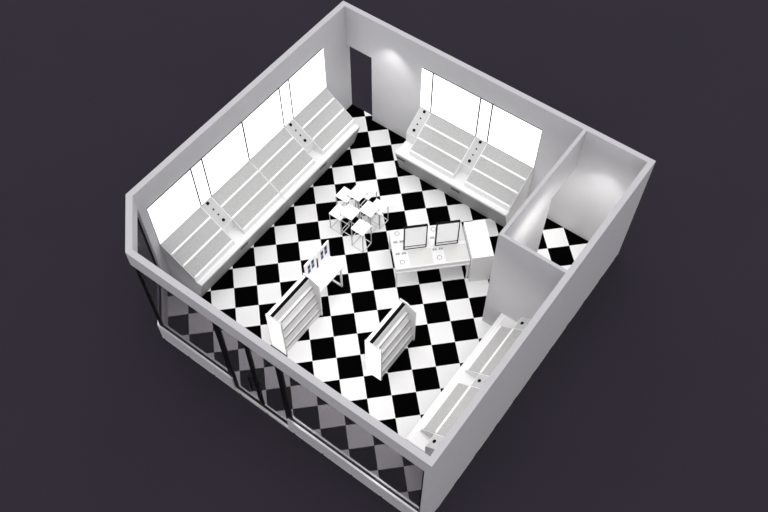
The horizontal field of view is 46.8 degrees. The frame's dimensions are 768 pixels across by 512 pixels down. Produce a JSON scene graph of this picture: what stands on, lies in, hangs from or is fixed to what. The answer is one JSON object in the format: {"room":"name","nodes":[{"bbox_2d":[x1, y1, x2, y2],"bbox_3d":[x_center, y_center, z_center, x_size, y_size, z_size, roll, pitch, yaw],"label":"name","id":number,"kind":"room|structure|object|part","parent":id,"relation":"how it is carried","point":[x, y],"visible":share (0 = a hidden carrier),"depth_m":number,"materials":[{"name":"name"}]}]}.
{"room":"retail shop","nodes":[
{"label":"retail shop","id":0,"kind":"room"},
{"bbox_2d":[126,1,351,276],"bbox_3d":[-2.823,-2.479,19.428,0.130,3.230,6.645,32,62,19],"label":"wall","id":1,"kind":"structure","parent":0,"point":[329,35],"depth_m":18.38,"materials":[{"name":"paint"}]},
{"bbox_2d":[135,215,159,324],"bbox_3d":[-4.682,0.272,17.603,0.045,2.380,1.229,-7,57,-5],"label":"window","id":2,"kind":"structure","parent":1,"relation":"in","point":[143,248],"depth_m":17.41,"materials":[{"name":"black"}]},
{"bbox_3d":[-4.683,0.268,17.596,0.010,2.265,1.129,-7,57,-5],"label":"pane","id":3,"kind":"part","parent":2,"relation":"part of","materials":[{"name":"clear glass"}]},
{"bbox_2d":[147,169,200,243],"bbox_3d":[-4.233,-0.990,17.947,0.038,1.202,1.210,32,62,19],"label":"panel","id":4,"kind":"object","parent":1,"relation":"attached to","point":[180,200],"visible":1,"depth_m":17.89,"materials":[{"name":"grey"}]},
{"bbox_2d":[190,159,210,204],"bbox_3d":[-3.777,-1.507,18.285,0.038,1.202,0.315,32,62,19],"label":"panel","id":5,"kind":"object","parent":1,"relation":"attached to","point":[197,170],"visible":1,"depth_m":18.24,"materials":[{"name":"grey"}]},
{"bbox_2d":[201,123,248,195],"bbox_3d":[-3.320,-2.026,18.623,0.038,1.202,1.215,32,62,19],"label":"panel","id":6,"kind":"object","parent":1,"relation":"attached to","point":[230,154],"visible":1,"depth_m":18.57,"materials":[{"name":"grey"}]},
{"bbox_2d":[241,89,283,159],"bbox_3d":[-2.603,-2.839,19.155,0.038,1.202,1.180,32,62,19],"label":"panel","id":7,"kind":"object","parent":1,"relation":"attached to","point":[261,125],"visible":1,"depth_m":19.10,"materials":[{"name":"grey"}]},
{"bbox_2d":[278,80,292,125],"bbox_3d":[-2.156,-3.346,19.486,0.038,1.202,0.315,32,62,19],"label":"panel","id":8,"kind":"object","parent":1,"relation":"attached to","point":[284,89],"visible":1,"depth_m":19.43,"materials":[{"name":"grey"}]},
{"bbox_2d":[288,49,325,117],"bbox_3d":[-1.706,-3.856,19.819,0.038,1.202,1.190,32,62,19],"label":"panel","id":9,"kind":"object","parent":1,"relation":"attached to","point":[307,82],"visible":1,"depth_m":19.77,"materials":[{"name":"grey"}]},
{"bbox_2d":[125,195,429,470],"bbox_3d":[-2.337,1.350,15.246,7.567,0.400,0.881,38,64,22],"label":"wall","id":10,"kind":"structure","parent":0,"point":[269,353],"depth_m":14.97,"materials":[{"name":"paint"}]},
{"bbox_2d":[135,268,231,376],"bbox_3d":[-3.778,1.279,16.948,1.990,2.380,0.060,32,62,19],"label":"window","id":11,"kind":"structure","parent":10,"relation":"in","point":[191,327],"depth_m":16.96,"materials":[{"name":"black"}]},
{"bbox_2d":[215,324,287,424],"bbox_3d":[-2.406,2.239,16.567,1.420,2.785,0.186,32,62,19],"label":"door","id":12,"kind":"structure","parent":10,"relation":"in","point":[256,377],"depth_m":16.55,"materials":[{"name":"black"}]},
{"bbox_3d":[-2.696,2.061,16.686,0.620,2.670,0.010,32,62,19],"label":"pane","id":13,"kind":"part","parent":12,"relation":"part of","materials":[{"name":"clear glass"}]},
{"bbox_3d":[-2.495,2.368,16.886,0.036,0.500,0.186,32,62,19],"label":"handle","id":14,"kind":"part","parent":12,"relation":"part of","materials":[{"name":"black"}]},
{"bbox_3d":[-2.125,2.414,16.456,0.640,2.670,0.010,32,62,19],"label":"pane","id":15,"kind":"part","parent":12,"relation":"part of","materials":[{"name":"clear glass"}]},
{"bbox_2d":[157,320,417,511],"bbox_3d":[-2.324,2.881,17.566,7.520,0.500,0.878,38,64,22],"label":"trim","id":16,"kind":"structure","parent":10,"relation":"attached to","point":[324,449],"depth_m":17.04,"materials":[{"name":"paint"}]},
{"bbox_2d":[276,367,423,511],"bbox_3d":[-0.578,3.260,15.663,3.125,2.380,0.060,32,62,19],"label":"window","id":17,"kind":"structure","parent":10,"relation":"in","point":[369,454],"depth_m":15.66,"materials":[{"name":"black"}]},
{"bbox_2d":[164,104,617,511],"bbox_3d":[-0.084,0.592,19.378,7.630,0.030,7.575,32,62,19],"label":"floor","id":18,"kind":"structure","parent":0,"point":[449,308],"depth_m":19.33,"materials":[{"name":"tile"}]},
{"bbox_2d":[159,161,285,296],"bbox_3d":[-3.390,-0.545,19.242,0.996,1.430,2.751,32,62,19],"label":"display shelf","id":19,"kind":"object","parent":18,"relation":"on","point":[208,243],"depth_m":18.94,"materials":[{"name":"white paint"}]},
{"bbox_3d":[-4.027,-0.422,18.533,0.038,0.035,1.145,32,62,19],"label":"shelf rail","id":20,"kind":"part","parent":19,"relation":"part of","materials":[{"name":"white laminate"}]},
{"bbox_3d":[-3.918,-0.304,18.567,0.792,0.556,1.175,32,62,19],"label":"shelf panel","id":21,"kind":"part","parent":19,"relation":"part of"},
{"bbox_3d":[-3.805,-0.180,18.603,0.038,0.035,1.145,32,62,19],"label":"shelf rail","id":22,"kind":"part","parent":19,"relation":"part of","materials":[{"name":"white laminate"}]},
{"bbox_3d":[-3.582,0.062,18.674,0.038,0.035,1.145,32,62,19],"label":"shelf rail","id":23,"kind":"part","parent":19,"relation":"part of","materials":[{"name":"white laminate"}]},
{"bbox_3d":[-3.570,-0.928,18.869,0.535,0.377,0.299,32,62,19],"label":"control panel","id":24,"kind":"part","parent":19,"relation":"part of","materials":[{"name":"grey metal"}]},
{"bbox_3d":[-3.116,-1.455,19.207,0.038,0.035,1.171,32,62,19],"label":"shelf rail","id":25,"kind":"part","parent":19,"relation":"part of","materials":[{"name":"white laminate"}]},
{"bbox_3d":[-3.067,-0.149,19.413,0.192,0.650,2.731,32,62,19],"label":"panel","id":26,"kind":"part","parent":19,"relation":"part of","materials":[{"name":"grey"}]},
{"bbox_3d":[-3.008,-1.337,19.241,0.792,0.556,1.201,32,62,19],"label":"shelf panel","id":27,"kind":"part","parent":19,"relation":"part of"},
{"bbox_3d":[-2.894,-1.213,19.277,0.038,0.035,1.171,32,62,19],"label":"shelf rail","id":28,"kind":"part","parent":19,"relation":"part of","materials":[{"name":"white laminate"}]},
{"bbox_3d":[-2.672,-0.971,19.348,0.038,0.035,1.171,32,62,19],"label":"shelf rail","id":29,"kind":"part","parent":19,"relation":"part of","materials":[{"name":"white laminate"}]},
{"bbox_2d":[235,388,288,428],"bbox_3d":[-2.409,3.011,17.753,1.420,0.045,0.125,32,62,19],"label":"trim","id":30,"kind":"structure","parent":18,"relation":"on","point":[236,389],"depth_m":17.72,"materials":[{"name":"white"}]},
{"bbox_2d":[265,273,322,354],"bbox_3d":[-1.821,1.200,18.173,0.400,1.320,1.200,32,62,19],"label":"display stand","id":31,"kind":"object","parent":18,"relation":"on","point":[300,306],"visible":1,"depth_m":18.03,"materials":[{"name":"white paint"}]},
{"bbox_3d":[-2.166,1.591,17.918,0.400,1.320,0.030,32,62,19],"label":"panel","id":32,"kind":"part","parent":31,"relation":"part of","materials":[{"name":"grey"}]},
{"bbox_2d":[279,286,312,326],"bbox_3d":[-1.824,1.081,18.000,0.058,0.260,1.133,32,62,19],"label":"shelf","id":33,"kind":"object","parent":31,"relation":"attached to","point":[300,303],"depth_m":18.01,"materials":[{"name":"white laminate"}]},
{"bbox_2d":[283,294,315,335],"bbox_3d":[-1.802,1.231,18.201,0.113,0.280,1.133,32,62,19],"label":"shelf","id":34,"kind":"object","parent":31,"relation":"attached to","point":[309,304],"depth_m":18.19,"materials":[{"name":"white paint"}]},
{"bbox_2d":[284,301,317,344],"bbox_3d":[-1.785,1.390,18.419,0.158,0.300,1.133,32,62,19],"label":"shelf","id":35,"kind":"object","parent":31,"relation":"attached to","point":[307,317],"depth_m":18.39,"materials":[{"name":"white paint"}]},
{"bbox_2d":[286,309,320,351],"bbox_3d":[-1.769,1.531,18.614,0.198,0.220,1.133,32,62,19],"label":"shelf","id":36,"kind":"object","parent":31,"relation":"attached to","point":[317,313],"depth_m":18.54,"materials":[{"name":"white metal"}]},
{"bbox_3d":[-1.473,0.806,18.431,0.400,1.320,0.030,32,62,19],"label":"panel","id":37,"kind":"part","parent":31,"relation":"part of","materials":[{"name":"white paint"}]},
{"bbox_2d":[249,88,359,214],"bbox_3d":[-1.770,-2.384,20.442,0.996,1.430,2.691,32,62,19],"label":"display shelf","id":38,"kind":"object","parent":18,"relation":"on","point":[294,159],"depth_m":20.17,"materials":[{"name":"white paint"}]},
{"bbox_3d":[-2.391,-2.277,19.745,0.038,0.035,1.136,32,62,19],"label":"shelf rail","id":39,"kind":"part","parent":38,"relation":"part of","materials":[{"name":"white laminate"}]},
{"bbox_3d":[-2.283,-2.160,19.779,0.792,0.556,1.166,32,62,19],"label":"shelf panel","id":40,"kind":"part","parent":38,"relation":"part of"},
{"bbox_3d":[-2.169,-2.036,19.815,0.038,0.035,1.136,32,62,19],"label":"shelf rail","id":41,"kind":"part","parent":38,"relation":"part of","materials":[{"name":"white laminate"}]},
{"bbox_3d":[-1.947,-1.794,19.886,0.038,0.035,1.136,32,62,19],"label":"shelf rail","id":42,"kind":"part","parent":38,"relation":"part of","materials":[{"name":"white laminate"}]},
{"bbox_3d":[-1.940,-2.777,20.077,0.535,0.377,0.289,32,62,19],"label":"control panel","id":43,"kind":"part","parent":38,"relation":"part of","materials":[{"name":"grey"}]},
{"bbox_3d":[-1.502,-3.287,20.404,0.038,0.035,1.130,32,62,19],"label":"shelf rail","id":44,"kind":"part","parent":38,"relation":"part of","materials":[{"name":"white laminate"}]},
{"bbox_3d":[-1.447,-1.987,20.614,0.192,0.650,2.671,32,62,19],"label":"panel","id":45,"kind":"part","parent":38,"relation":"part of","materials":[{"name":"grey"}]},
{"bbox_3d":[-1.393,-3.169,20.438,0.792,0.556,1.160,32,62,19],"label":"shelf panel","id":46,"kind":"part","parent":38,"relation":"part of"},
{"bbox_3d":[-1.280,-3.045,20.474,0.038,0.035,1.130,32,62,19],"label":"shelf rail","id":47,"kind":"part","parent":38,"relation":"part of","materials":[{"name":"white laminate"}]},
{"bbox_3d":[-1.057,-2.803,20.545,0.038,0.035,1.130,32,62,19],"label":"shelf rail","id":48,"kind":"part","parent":38,"relation":"part of","materials":[{"name":"white laminate"}]},
{"bbox_2d":[311,256,344,302],"bbox_3d":[-1.261,0.593,18.910,0.410,0.750,0.895,32,62,19],"label":"table","id":49,"kind":"object","parent":18,"relation":"on","point":[331,267],"visible":0.62,"depth_m":18.65,"materials":[{"name":"white laminate"}]},
{"bbox_2d":[304,254,316,276],"bbox_3d":[-1.538,0.229,18.341,0.089,0.600,0.365,32,62,19],"label":"stand","id":50,"kind":"object","parent":49,"relation":"on","point":[310,267],"visible":0.89,"depth_m":18.26,"materials":[{"name":"white laminate"}]},
{"bbox_2d":[317,240,329,267],"bbox_3d":[-1.286,-0.058,18.528,0.089,0.600,0.365,32,62,19],"label":"stand","id":51,"kind":"object","parent":49,"relation":"on","point":[323,253],"visible":1,"depth_m":18.48,"materials":[{"name":"white laminate"}]},
{"bbox_3d":[-0.915,0.460,19.009,0.030,0.670,0.040,32,62,19],"label":"leg","id":52,"kind":"part","parent":49,"relation":"part of","materials":[{"name":"white paint"}]},
{"bbox_2d":[329,204,349,234],"bbox_3d":[-0.996,-0.820,19.932,0.330,0.580,0.330,32,62,19],"label":"stool","id":53,"kind":"object","parent":18,"relation":"on","point":[335,212],"visible":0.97,"depth_m":19.73,"materials":[{"name":"silver metal"}]},
{"bbox_3d":[-0.996,-0.971,19.701,0.330,0.028,0.330,32,62,19],"label":"seat","id":54,"kind":"part","parent":53,"relation":"part of","materials":[{"name":"white plastic"}]},
{"bbox_2d":[335,186,355,207],"bbox_3d":[-0.867,-1.229,20.199,0.330,0.580,0.330,32,62,19],"label":"stool","id":55,"kind":"object","parent":18,"relation":"on","point":[342,194],"visible":0.56,"depth_m":19.95,"materials":[{"name":"white laminate"}]},
{"bbox_3d":[-0.866,-1.380,19.968,0.330,0.028,0.330,32,62,19],"label":"seat","id":56,"kind":"part","parent":55,"relation":"part of","materials":[{"name":"white laminate"}]},
{"bbox_2d":[340,204,360,236],"bbox_3d":[-0.750,-0.792,19.855,0.330,0.680,0.330,32,62,19],"label":"stool","id":57,"kind":"object","parent":18,"relation":"on","point":[349,211],"visible":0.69,"depth_m":19.59,"materials":[{"name":"silver metal"}]},
{"bbox_3d":[-0.750,-0.970,19.581,0.330,0.028,0.330,32,62,19],"label":"seat","id":58,"kind":"part","parent":57,"relation":"part of","materials":[{"name":"white plastic"}]},
{"bbox_2d":[347,185,367,217],"bbox_3d":[-0.594,-1.224,20.137,0.330,0.680,0.330,32,62,19],"label":"stool","id":59,"kind":"object","parent":18,"relation":"on","point":[357,193],"visible":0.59,"depth_m":19.86,"materials":[{"name":"white plastic"}]},
{"bbox_3d":[-0.594,-1.402,19.863,0.330,0.028,0.330,32,62,19],"label":"seat","id":60,"kind":"part","parent":59,"relation":"part of","materials":[{"name":"white laminate"}]},
{"bbox_2d":[351,219,371,251],"bbox_3d":[-0.497,-0.449,19.632,0.330,0.680,0.330,32,62,19],"label":"stool","id":61,"kind":"object","parent":18,"relation":"on","point":[361,227],"visible":1,"depth_m":19.37,"materials":[{"name":"silver metal"}]},
{"bbox_3d":[-0.497,-0.627,19.359,0.330,0.028,0.330,32,62,19],"label":"seat","id":62,"kind":"part","parent":61,"relation":"part of","materials":[{"name":"white laminate"}]},
{"bbox_2d":[357,184,376,207],"bbox_3d":[-0.384,-1.294,20.242,0.330,0.580,0.330,32,62,19],"label":"stool","id":63,"kind":"object","parent":18,"relation":"on","point":[371,191],"visible":0.63,"depth_m":20.03,"materials":[{"name":"silver metal"}]},
{"bbox_3d":[-0.384,-1.445,20.011,0.330,0.028,0.330,32,62,19],"label":"seat","id":64,"kind":"part","parent":63,"relation":"part of","materials":[{"name":"white laminate"}]},
{"bbox_2d":[359,201,378,233],"bbox_3d":[-0.326,-0.858,19.899,0.330,0.680,0.330,32,62,19],"label":"stool","id":65,"kind":"object","parent":18,"relation":"on","point":[369,209],"visible":0.75,"depth_m":19.62,"materials":[{"name":"silver metal"}]},
{"bbox_3d":[-0.325,-1.036,19.625,0.330,0.028,0.330,32,62,19],"label":"seat","id":66,"kind":"part","parent":65,"relation":"part of","materials":[{"name":"white laminate"}]},
{"bbox_2d":[369,199,388,228],"bbox_3d":[-0.124,-0.946,20.016,0.330,0.580,0.330,32,62,19],"label":"stool","id":67,"kind":"object","parent":18,"relation":"on","point":[382,206],"visible":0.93,"depth_m":19.82,"materials":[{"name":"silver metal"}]},
{"bbox_3d":[-0.124,-1.096,19.784,0.330,0.028,0.330,32,62,19],"label":"seat","id":68,"kind":"part","parent":67,"relation":"part of","materials":[{"name":"white plastic"}]},
{"bbox_2d":[365,298,415,380],"bbox_3d":[0.132,1.693,17.855,0.400,1.320,1.180,32,62,19],"label":"display stand","id":69,"kind":"object","parent":18,"relation":"on","point":[394,333],"visible":1,"depth_m":17.69,"materials":[{"name":"white paint"}]},
{"bbox_3d":[-0.207,2.078,17.604,0.400,1.320,0.030,32,62,19],"label":"panel","id":70,"kind":"part","parent":69,"relation":"part of","materials":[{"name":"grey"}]},
{"bbox_2d":[377,312,407,349],"bbox_3d":[0.129,1.575,17.682,0.058,0.260,1.113,32,62,19],"label":"shelf","id":71,"kind":"object","parent":69,"relation":"attached to","point":[399,325],"depth_m":17.69,"materials":[{"name":"white metal"}]},
{"bbox_2d":[382,319,409,358],"bbox_3d":[0.150,1.725,17.883,0.113,0.280,1.113,32,62,19],"label":"shelf","id":72,"kind":"object","parent":69,"relation":"attached to","point":[404,329],"depth_m":17.89,"materials":[{"name":"white metal"}]},
{"bbox_2d":[382,326,410,368],"bbox_3d":[0.168,1.883,18.101,0.158,0.300,1.113,32,62,19],"label":"shelf","id":73,"kind":"object","parent":69,"relation":"attached to","point":[388,358],"depth_m":18.08,"materials":[{"name":"white paint"}]},
{"bbox_2d":[382,334,411,376],"bbox_3d":[0.184,2.025,18.296,0.198,0.220,1.113,32,62,19],"label":"shelf","id":74,"kind":"object","parent":69,"relation":"attached to","point":[402,347],"depth_m":18.22,"materials":[{"name":"white paint"}]},
{"bbox_3d":[0.474,1.306,18.108,0.400,1.320,0.030,32,62,19],"label":"panel","id":75,"kind":"part","parent":69,"relation":"part of","materials":[{"name":"white paint"}]},
{"bbox_2d":[389,222,469,286],"bbox_3d":[0.966,-0.025,19.302,1.600,0.775,1.022,-7,57,-5],"label":"table","id":76,"kind":"object","parent":18,"relation":"on","point":[430,257],"visible":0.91,"depth_m":18.88,"materials":[{"name":"white paint"}]},
{"bbox_2d":[403,224,427,249],"bbox_3d":[0.659,-0.400,18.624,0.497,0.800,0.052,-7,57,-5],"label":"screen","id":77,"kind":"object","parent":76,"relation":"on","point":[415,236],"visible":1,"depth_m":18.59,"materials":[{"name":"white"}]},
{"bbox_2d":[435,220,460,245],"bbox_3d":[1.333,-0.484,18.681,0.500,0.800,0.052,-7,57,-5],"label":"screen","id":78,"kind":"object","parent":76,"relation":"on","point":[447,232],"visible":1,"depth_m":18.64,"materials":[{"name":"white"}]},
{"bbox_2d":[395,107,533,226],"bbox_3d":[1.760,-1.961,20.174,3.010,1.430,0.996,32,62,19],"label":"display shelf","id":79,"kind":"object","parent":18,"relation":"on","point":[490,181],"depth_m":19.91,"materials":[{"name":"white paint"}]},
{"bbox_3d":[0.796,-3.067,20.270,0.279,0.377,0.535,32,62,19],"label":"control panel","id":80,"kind":"part","parent":79,"relation":"part of","materials":[{"name":"grey"}]},
{"bbox_3d":[1.081,-2.115,20.101,1.160,0.035,0.038,32,62,19],"label":"shelf rail","id":81,"kind":"part","parent":79,"relation":"part of","materials":[{"name":"white laminate"}]},
{"bbox_3d":[1.245,-2.406,20.063,1.160,0.035,0.038,32,62,19],"label":"shelf rail","id":82,"kind":"part","parent":79,"relation":"part of","materials":[{"name":"white laminate"}]},
{"bbox_3d":[1.329,-2.555,20.043,1.190,0.556,0.792,32,62,19],"label":"shelf panel","id":83,"kind":"part","parent":79,"relation":"part of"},
{"bbox_3d":[1.410,-2.696,20.024,1.160,0.035,0.038,32,62,19],"label":"shelf rail","id":84,"kind":"part","parent":79,"relation":"part of","materials":[{"name":"white laminate"}]},
{"bbox_3d":[1.521,-1.494,20.298,2.990,0.650,0.192,32,62,19],"label":"panel","id":85,"kind":"part","parent":79,"relation":"part of","materials":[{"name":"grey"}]},
{"bbox_3d":[2.017,-2.310,19.780,0.284,0.377,0.535,32,62,19],"label":"control panel","id":86,"kind":"part","parent":79,"relation":"part of","materials":[{"name":"grey"}]},
{"bbox_3d":[2.294,-1.364,19.614,1.135,0.035,0.038,32,62,19],"label":"shelf rail","id":87,"kind":"part","parent":79,"relation":"part of","materials":[{"name":"white laminate"}]},
{"bbox_3d":[2.458,-1.655,19.576,1.135,0.035,0.038,32,62,19],"label":"shelf rail","id":88,"kind":"part","parent":79,"relation":"part of","materials":[{"name":"white laminate"}]},
{"bbox_3d":[2.542,-1.804,19.556,1.165,0.556,0.792,32,62,19],"label":"shelf panel","id":89,"kind":"part","parent":79,"relation":"part of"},
{"bbox_3d":[2.623,-1.945,19.538,1.135,0.035,0.038,32,62,19],"label":"shelf rail","id":90,"kind":"part","parent":79,"relation":"part of","materials":[{"name":"white laminate"}]},
{"bbox_2d":[406,313,530,455],"bbox_3d":[1.805,2.557,17.230,0.996,1.430,3.362,32,62,19],"label":"display shelf","id":91,"kind":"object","parent":18,"relation":"on","point":[428,433],"depth_m":17.02,"materials":[{"name":"white paint"}]},
{"bbox_3d":[1.068,3.412,16.050,0.535,0.377,0.279,32,62,19],"label":"control panel","id":92,"kind":"part","parent":91,"relation":"part of","materials":[{"name":"grey"}]},
{"bbox_3d":[1.072,2.842,16.871,0.038,0.035,1.140,32,62,19],"label":"shelf rail","id":93,"kind":"part","parent":91,"relation":"part of","materials":[{"name":"white laminate"}]},
{"bbox_3d":[1.409,2.893,16.494,0.792,0.556,1.170,32,62,19],"label":"shelf panel","id":94,"kind":"part","parent":91,"relation":"part of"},
{"bbox_3d":[1.295,2.876,16.622,0.038,0.035,1.140,32,62,19],"label":"shelf rail","id":95,"kind":"part","parent":91,"relation":"part of","materials":[{"name":"white laminate"}]},
{"bbox_3d":[1.962,2.398,16.712,0.535,0.377,0.299,32,62,19],"label":"control panel","id":96,"kind":"part","parent":91,"relation":"part of","materials":[{"name":"grey"}]},
{"bbox_3d":[1.980,1.811,17.544,0.038,0.035,1.170,32,62,19],"label":"shelf rail","id":97,"kind":"part","parent":91,"relation":"part of","materials":[{"name":"white metal"}]},
{"bbox_3d":[2.317,1.862,17.167,0.792,0.556,1.200,32,62,19],"label":"shelf panel","id":98,"kind":"part","parent":91,"relation":"part of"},
{"bbox_3d":[2.203,1.845,17.295,0.038,0.035,1.170,32,62,19],"label":"shelf rail","id":99,"kind":"part","parent":91,"relation":"part of","materials":[{"name":"white metal"}]},
{"bbox_3d":[2.881,1.355,17.394,0.535,0.377,0.306,32,62,19],"label":"control panel","id":100,"kind":"part","parent":91,"relation":"part of","materials":[{"name":"grey"}]},
{"bbox_2d":[463,220,493,281],"bbox_3d":[2.014,-0.107,19.253,0.464,0.950,0.936,-7,57,-5],"label":"storage cabinet","id":101,"kind":"object","parent":18,"relation":"on","point":[478,242],"visible":0.86,"depth_m":18.90,"materials":[{"name":"white paint"}]},
{"bbox_2d":[345,3,649,240],"bbox_3d":[2.136,-2.806,19.651,7.380,3.230,0.120,32,62,19],"label":"wall","id":102,"kind":"structure","parent":0,"point":[606,167],"depth_m":18.95,"materials":[{"name":"paint"}]},
{"bbox_2d":[420,68,433,111],"bbox_3d":[0.954,-3.687,19.714,0.290,1.202,0.038,32,62,19],"label":"panel","id":103,"kind":"object","parent":102,"relation":"attached to","point":[427,76],"visible":1,"depth_m":19.67,"materials":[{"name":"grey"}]},
{"bbox_2d":[431,73,480,135],"bbox_3d":[1.563,-3.309,19.469,1.215,1.202,0.038,32,62,19],"label":"panel","id":104,"kind":"object","parent":102,"relation":"attached to","point":[456,105],"visible":1,"depth_m":19.42,"materials":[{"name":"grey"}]},
{"bbox_2d":[476,98,492,141],"bbox_3d":[2.175,-2.931,19.224,0.295,1.202,0.038,32,62,19],"label":"panel","id":105,"kind":"object","parent":102,"relation":"attached to","point":[485,110],"visible":1,"depth_m":19.18,"materials":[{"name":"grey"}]},
{"bbox_2d":[487,105,541,167],"bbox_3d":[2.778,-2.557,18.981,1.195,1.202,0.038,32,62,19],"label":"panel","id":106,"kind":"object","parent":102,"relation":"attached to","point":[516,137],"visible":1,"depth_m":18.93,"materials":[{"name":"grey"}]},
{"bbox_2d":[485,234,566,325],"bbox_3d":[2.696,0.826,17.285,1.330,3.230,0.070,32,62,19],"label":"wall","id":107,"kind":"structure","parent":0,"point":[523,279],"depth_m":16.76,"materials":[{"name":"paint"}]},
{"bbox_2d":[482,129,586,321],"bbox_3d":[3.042,-0.553,18.185,0.070,3.230,3.130,32,62,19],"label":"wall","id":108,"kind":"structure","parent":0,"point":[526,226],"depth_m":17.42,"materials":[{"name":"paint"}]},
{"bbox_2d":[420,158,655,511],"bbox_3d":[2.940,1.573,16.799,0.120,3.230,7.575,32,62,19],"label":"wall","id":109,"kind":"structure","parent":0,"point":[448,461],"depth_m":16.16,"materials":[{"name":"paint"}]},
{"label":"outside","id":110,"kind":"structure","parent":0,"visible":0},
{"bbox_2d":[0,0,767,511],"bbox_3d":[6.449,-5.740,23.873,66.000,0.570,72.000,32,62,19],"label":"ground","id":111,"kind":"structure","parent":110,"point":[653,396],"depth_m":19.56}
]}

